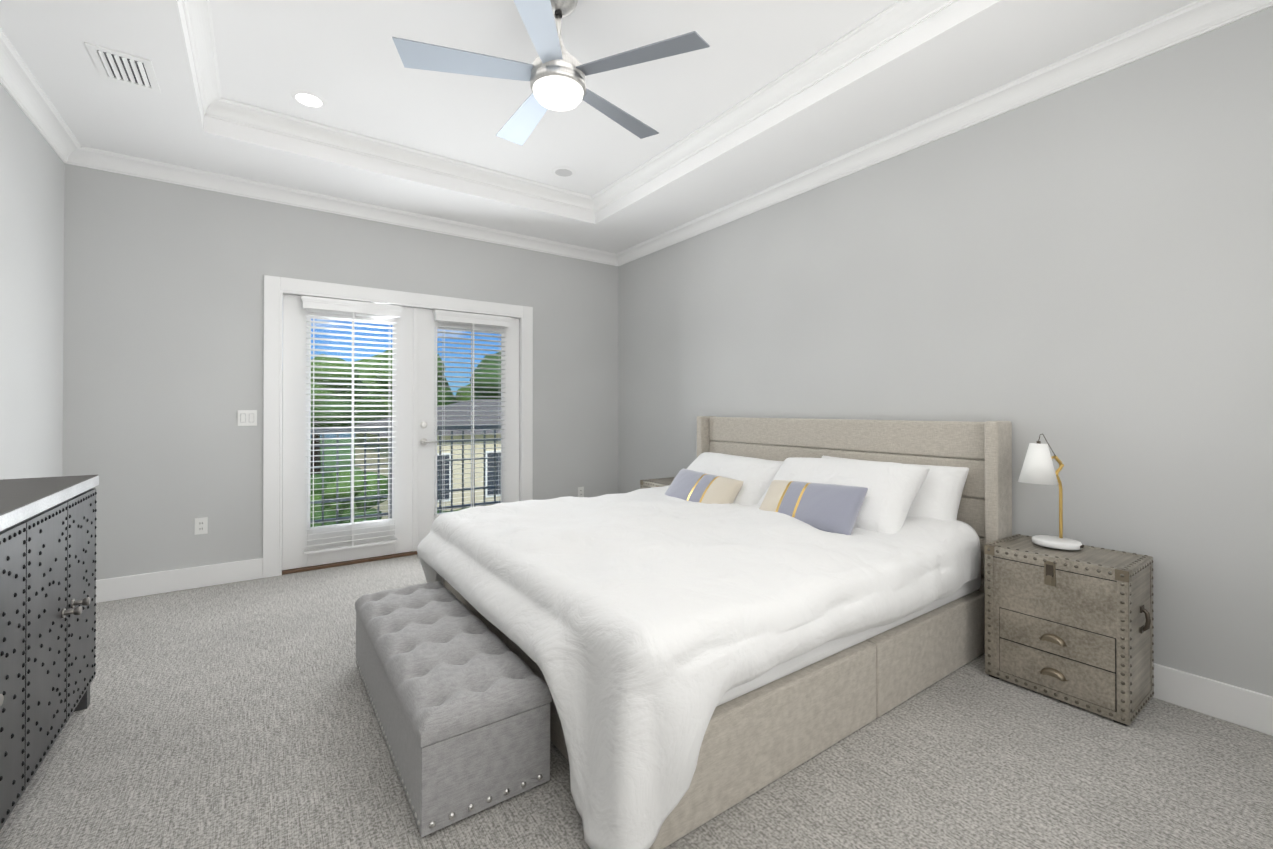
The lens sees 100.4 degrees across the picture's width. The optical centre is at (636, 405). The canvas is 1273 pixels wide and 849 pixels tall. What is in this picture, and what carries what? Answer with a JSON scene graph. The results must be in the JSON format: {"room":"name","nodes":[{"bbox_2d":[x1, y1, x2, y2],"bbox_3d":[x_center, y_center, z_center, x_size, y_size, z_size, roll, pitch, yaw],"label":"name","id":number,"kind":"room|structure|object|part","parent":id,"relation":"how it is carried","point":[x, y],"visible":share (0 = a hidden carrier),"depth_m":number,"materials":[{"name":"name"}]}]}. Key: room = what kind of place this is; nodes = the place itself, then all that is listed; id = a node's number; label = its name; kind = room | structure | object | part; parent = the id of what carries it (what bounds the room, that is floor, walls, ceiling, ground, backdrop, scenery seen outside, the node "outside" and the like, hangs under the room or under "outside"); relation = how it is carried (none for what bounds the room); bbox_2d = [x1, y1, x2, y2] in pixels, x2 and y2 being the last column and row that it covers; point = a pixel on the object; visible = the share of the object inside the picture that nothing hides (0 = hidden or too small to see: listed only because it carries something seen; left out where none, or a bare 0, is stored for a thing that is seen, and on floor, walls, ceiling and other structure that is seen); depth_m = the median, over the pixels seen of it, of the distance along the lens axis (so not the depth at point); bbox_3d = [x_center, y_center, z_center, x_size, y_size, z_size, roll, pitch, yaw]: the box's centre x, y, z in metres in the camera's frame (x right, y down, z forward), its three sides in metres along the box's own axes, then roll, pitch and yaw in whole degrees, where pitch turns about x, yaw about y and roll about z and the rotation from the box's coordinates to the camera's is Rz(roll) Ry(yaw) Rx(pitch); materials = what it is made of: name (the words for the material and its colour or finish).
{"room":"bedroom","nodes":[
{"label":"bedroom","id":0,"kind":"room"},
{"bbox_2d":[0,83,63,479],"bbox_3d":[-2.161,-0.206,1.140,0.150,2.970,5.730,0,0,-35],"label":"wall","id":1,"kind":"structure","parent":0,"point":[31,281],"depth_m":2.90,"materials":[{"name":"grey paint"}]},
{"bbox_2d":[0,27,83,166],"bbox_3d":[-2.062,-1.620,1.219,0.092,0.103,5.430,0,0,-35],"label":"crown molding","id":2,"kind":"structure","parent":1,"relation":"attached to","point":[22,86],"depth_m":2.84,"materials":[{"name":"white wood"}]},
{"bbox_2d":[63,163,617,579],"bbox_3d":[-1.980,-0.186,4.690,4.255,2.970,0.150,0,0,-35],"label":"wall","id":3,"kind":"structure","parent":0,"point":[163,351],"depth_m":3.83,"materials":[{"name":"grey paint"}]},
{"bbox_2d":[96,558,262,602],"bbox_3d":[-3.226,1.218,3.696,1.020,0.150,0.016,0,0,-35],"label":"baseboard","id":4,"kind":"structure","parent":3,"relation":"attached to","point":[125,587],"depth_m":3.70,"materials":[{"name":"white paint"}]},
{"bbox_2d":[195,517,207,534],"bbox_3d":[-3.107,0.858,3.787,0.072,0.116,0.008,0,0,-35],"label":"wall outlet","id":5,"kind":"object","parent":3,"relation":"attached to","point":[201,525],"visible":1,"depth_m":3.79,"materials":[{"name":"white plastic"}]},
{"bbox_2d":[238,410,256,425],"bbox_3d":[-2.891,0.090,3.942,0.116,0.116,0.012,0,0,-35],"label":"light switch","id":6,"kind":"object","parent":3,"relation":"attached to","point":[247,417],"visible":1,"depth_m":3.94,"materials":[{"name":"white plastic"}]},
{"bbox_2d":[84,146,615,264],"bbox_3d":[-1.908,-1.600,4.601,4.020,0.103,0.092,0,0,-35],"label":"crown molding","id":7,"kind":"structure","parent":3,"relation":"attached to","point":[98,159],"depth_m":4.17,"materials":[{"name":"white"}]},
{"bbox_2d":[301,296,401,554],"bbox_3d":[-2.317,0.154,4.336,0.725,2.006,0.096,0,0,-35],"label":"window blind","id":8,"kind":"object","parent":3,"relation":"attached to","point":[337,306],"visible":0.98,"depth_m":4.32,"materials":[{"name":"white plastic"}]},
{"bbox_2d":[263,275,532,577],"bbox_3d":[-1.959,0.159,4.681,2.180,2.280,0.186,0,0,-35],"label":"door frame","id":9,"kind":"structure","parent":3,"relation":"attached to","point":[286,517],"depth_m":4.54,"materials":[{"name":"white"}]},
{"bbox_2d":[433,310,510,515],"bbox_3d":[-1.515,0.067,4.906,0.695,1.826,0.096,0,0,-35],"label":"window blind","id":10,"kind":"object","parent":3,"relation":"attached to","point":[444,317],"visible":0.96,"depth_m":4.88,"materials":[{"name":"white plastic"}]},
{"bbox_2d":[578,487,583,496],"bbox_3d":[-0.585,0.911,5.576,0.072,0.116,0.008,0,0,-35],"label":"wall outlet","id":11,"kind":"object","parent":3,"relation":"attached to","point":[580,491],"visible":0.96,"depth_m":5.57,"materials":[{"name":"white plastic"}]},
{"bbox_2d":[0,0,1196,253],"bbox_3d":[-0.365,-1.824,2.424,4.555,0.320,5.730,0,0,-35],"label":"ceiling","id":12,"kind":"structure","parent":0,"point":[342,58],"depth_m":2.96,"materials":[{"name":"white paint"}]},
{"bbox_2d":[85,42,160,92],"bbox_3d":[-2.520,-1.658,2.617,0.225,0.015,0.310,0,0,-35],"label":"ceiling vent","id":13,"kind":"object","parent":12,"relation":"in","point":[122,67],"visible":1,"depth_m":2.60,"materials":[{"name":"white metal"}]},
{"bbox_2d":[182,0,225,120],"bbox_3d":[-1.454,-1.819,1.645,0.088,0.099,3.920,0,0,-35],"label":"crown molding","id":14,"kind":"structure","parent":12,"relation":"attached to","point":[198,18],"depth_m":2.76,"materials":[{"name":"white"}]},
{"bbox_2d":[291,90,326,107],"bbox_3d":[-1.986,-1.855,3.218,0.184,0.006,0.184,0,0,-35],"label":"recessed light","id":15,"kind":"object","parent":12,"relation":"in","point":[309,99],"visible":1,"depth_m":3.21,"materials":[{"name":"white"}]},
{"bbox_2d":[226,99,593,211],"bbox_3d":[-1.473,-1.806,3.981,2.580,0.099,0.088,0,0,-35],"label":"crown molding","id":16,"kind":"structure","parent":12,"relation":"attached to","point":[237,112],"depth_m":3.79,"materials":[{"name":"white"}]},
{"bbox_2d":[392,0,709,145],"bbox_3d":[-0.387,-1.618,2.459,1.327,0.493,1.286,0,0,-35],"label":"ceiling fan","id":17,"kind":"object","parent":12,"relation":"hanging from","point":[555,73],"visible":1,"depth_m":2.33,"materials":[{"name":"silver metal"}]},
{"bbox_2d":[552,167,574,176],"bbox_3d":[-0.577,-1.849,4.205,0.184,0.006,0.184,0,0,-35],"label":"recessed light","id":18,"kind":"object","parent":12,"relation":"in","point":[563,171],"visible":1,"depth_m":4.19,"materials":[{"name":"white"}]},
{"bbox_2d":[590,0,957,212],"bbox_3d":[0.725,-1.811,3.192,0.088,0.099,3.920,0,0,-35],"label":"crown molding","id":19,"kind":"structure","parent":12,"relation":"attached to","point":[892,21],"depth_m":3.01,"materials":[{"name":"white"}]},
{"bbox_2d":[0,554,1272,848],"bbox_3d":[-0.365,1.336,2.406,4.555,0.100,5.730,0,0,-35],"label":"floor","id":20,"kind":"structure","parent":0,"point":[234,716],"depth_m":1.88,"materials":[{"name":"carpet"}]},
{"bbox_2d":[0,475,98,829],"bbox_3d":[-2.013,0.788,1.503,0.478,0.985,1.712,0,0,-35],"label":"dresser","id":21,"kind":"object","parent":20,"relation":"on","point":[48,544],"visible":1,"depth_m":1.75,"materials":[{"name":"grey"}]},
{"bbox_2d":[355,581,551,836],"bbox_3d":[-0.841,1.103,2.217,0.428,0.364,1.325,0,0,-35],"label":"bench","id":22,"kind":"object","parent":20,"relation":"on","point":[459,694],"visible":1,"depth_m":1.77,"materials":[{"name":"grey fabric"}]},
{"bbox_2d":[640,477,674,488],"bbox_3d":[0.321,0.985,4.731,0.408,0.627,0.547,0,0,-35],"label":"nightstand","id":23,"kind":"object","parent":20,"relation":"on","point":[656,482],"visible":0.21,"depth_m":4.76,"materials":[{"name":"wood"}]},
{"bbox_2d":[417,416,1011,848],"bbox_3d":[0.301,0.684,2.979,2.469,1.209,2.285,0,0,-35],"label":"bed","id":24,"kind":"object","parent":20,"relation":"on","point":[737,610],"visible":0.96,"depth_m":2.12,"materials":[{"name":"beige fabric"}]},
{"bbox_3d":[0.338,0.846,3.000,2.175,0.263,2.070,0,0,-35],"label":"mattress","id":25,"kind":"part","parent":24,"relation":"part of","materials":[{"name":"white fabric"}]},
{"bbox_3d":[1.235,0.688,3.637,0.185,1.209,2.260,0,0,-35],"label":"headboard","id":26,"kind":"part","parent":24,"relation":"part of","materials":[{"name":"beige fabric"}]},
{"bbox_2d":[984,534,1153,725],"bbox_3d":[1.963,0.972,2.417,0.408,0.627,0.549,0,0,-35],"label":"nightstand","id":27,"kind":"object","parent":20,"relation":"on","point":[1074,627],"visible":1,"depth_m":2.28,"materials":[{"name":"metal"}]},
{"bbox_2d":[1018,433,1083,549],"bbox_3d":[1.940,0.395,2.489,0.258,0.528,0.213,0,0,-35],"label":"lamp","id":28,"kind":"object","parent":27,"relation":"on","point":[1037,467],"visible":1,"depth_m":2.46,"materials":[{"name":"white ceramic"}]},
{"bbox_2d":[618,6,1272,696],"bbox_3d":[1.431,-0.192,3.689,0.150,2.970,5.730,0,0,-35],"label":"wall","id":29,"kind":"structure","parent":0,"point":[1078,278],"depth_m":2.60,"materials":[{"name":"grey paint"}]},
{"bbox_2d":[612,0,1272,265],"bbox_3d":[1.332,-1.606,3.627,0.092,0.103,5.430,0,0,-35],"label":"crown molding","id":30,"kind":"structure","parent":29,"relation":"attached to","point":[1199,17],"depth_m":2.81,"materials":[{"name":"white"}]},
{"bbox_2d":[1153,663,1272,735],"bbox_3d":[1.364,1.218,3.634,0.016,0.150,5.430,0,0,-35],"label":"baseboard","id":31,"kind":"structure","parent":29,"relation":"attached to","point":[1249,709],"depth_m":2.18,"materials":[{"name":"white"}]},
{"label":"outside","id":32,"kind":"structure","parent":0,"visible":0},
{"bbox_3d":[-2.357,1.372,5.364,3.500,0.100,1.400,0,0,-35],"label":"balcony slab","id":33,"kind":"object","parent":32,"visible":0},
{"bbox_2d":[307,425,500,525],"bbox_3d":[-2.336,0.777,5.339,3.460,1.090,1.330,0,0,-35],"label":"balcony railing","id":34,"kind":"object","parent":33,"relation":"on","point":[378,496],"depth_m":5.80,"materials":[{"name":"grey metal"}]},
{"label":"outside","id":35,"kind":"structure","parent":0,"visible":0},
{"bbox_2d":[320,439,356,508],"bbox_3d":[-23.363,4.808,41.602,130.000,0.200,84.750,0,0,-35],"label":"lawn","id":36,"kind":"structure","parent":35,"point":[333,452],"depth_m":51.94,"materials":[{"name":"green plant"}]},
{"bbox_2d":[311,404,314,426],"bbox_3d":[-18.287,1.504,24.895,5.451,6.218,5.606,0,0,-35],"label":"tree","id":37,"kind":"object","parent":36,"relation":"on","point":[312,417],"depth_m":25.94,"materials":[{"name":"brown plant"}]},
{"bbox_2d":[282,354,368,475],"bbox_3d":[-18.842,0.834,31.029,5.888,7.627,5.258,0,0,-35],"label":"tree","id":38,"kind":"object","parent":36,"relation":"on","point":[318,419],"depth_m":30.23,"materials":[{"name":"green plant"}]},
{"bbox_2d":[310,467,387,526],"bbox_3d":[-8.266,3.165,14.934,2.531,2.784,1.606,0,0,-35],"label":"tree","id":39,"kind":"object","parent":36,"relation":"on","point":[346,488],"depth_m":14.70,"materials":[{"name":"green plant"}]},
{"bbox_2d":[349,350,456,425],"bbox_3d":[-18.560,-0.103,40.472,9.812,9.608,9.677,0,0,-35],"label":"tree","id":40,"kind":"object","parent":36,"relation":"on","point":[383,387],"depth_m":38.26,"materials":[{"name":"green plant"}]},
{"bbox_2d":[348,399,500,518],"bbox_3d":[-5.547,2.154,27.742,16.000,4.950,11.000,0,0,-35],"label":"house","id":41,"kind":"structure","parent":36,"relation":"on","point":[457,496],"depth_m":21.24,"materials":[{"name":"beige paint"}]},
{"bbox_2d":[437,507,468,512],"bbox_3d":[-1.372,4.147,22.517,17.075,1.228,1.735,0,0,-35],"label":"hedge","id":42,"kind":"object","parent":36,"relation":"on","point":[450,511],"depth_m":18.94,"materials":[{"name":"green plant"}]},
{"bbox_2d":[455,352,500,402],"bbox_3d":[-10.547,-0.036,44.004,8.184,9.514,8.640,0,0,-35],"label":"tree","id":43,"kind":"object","parent":36,"relation":"on","point":[483,380],"depth_m":39.99,"materials":[{"name":"green plant"}]}
]}

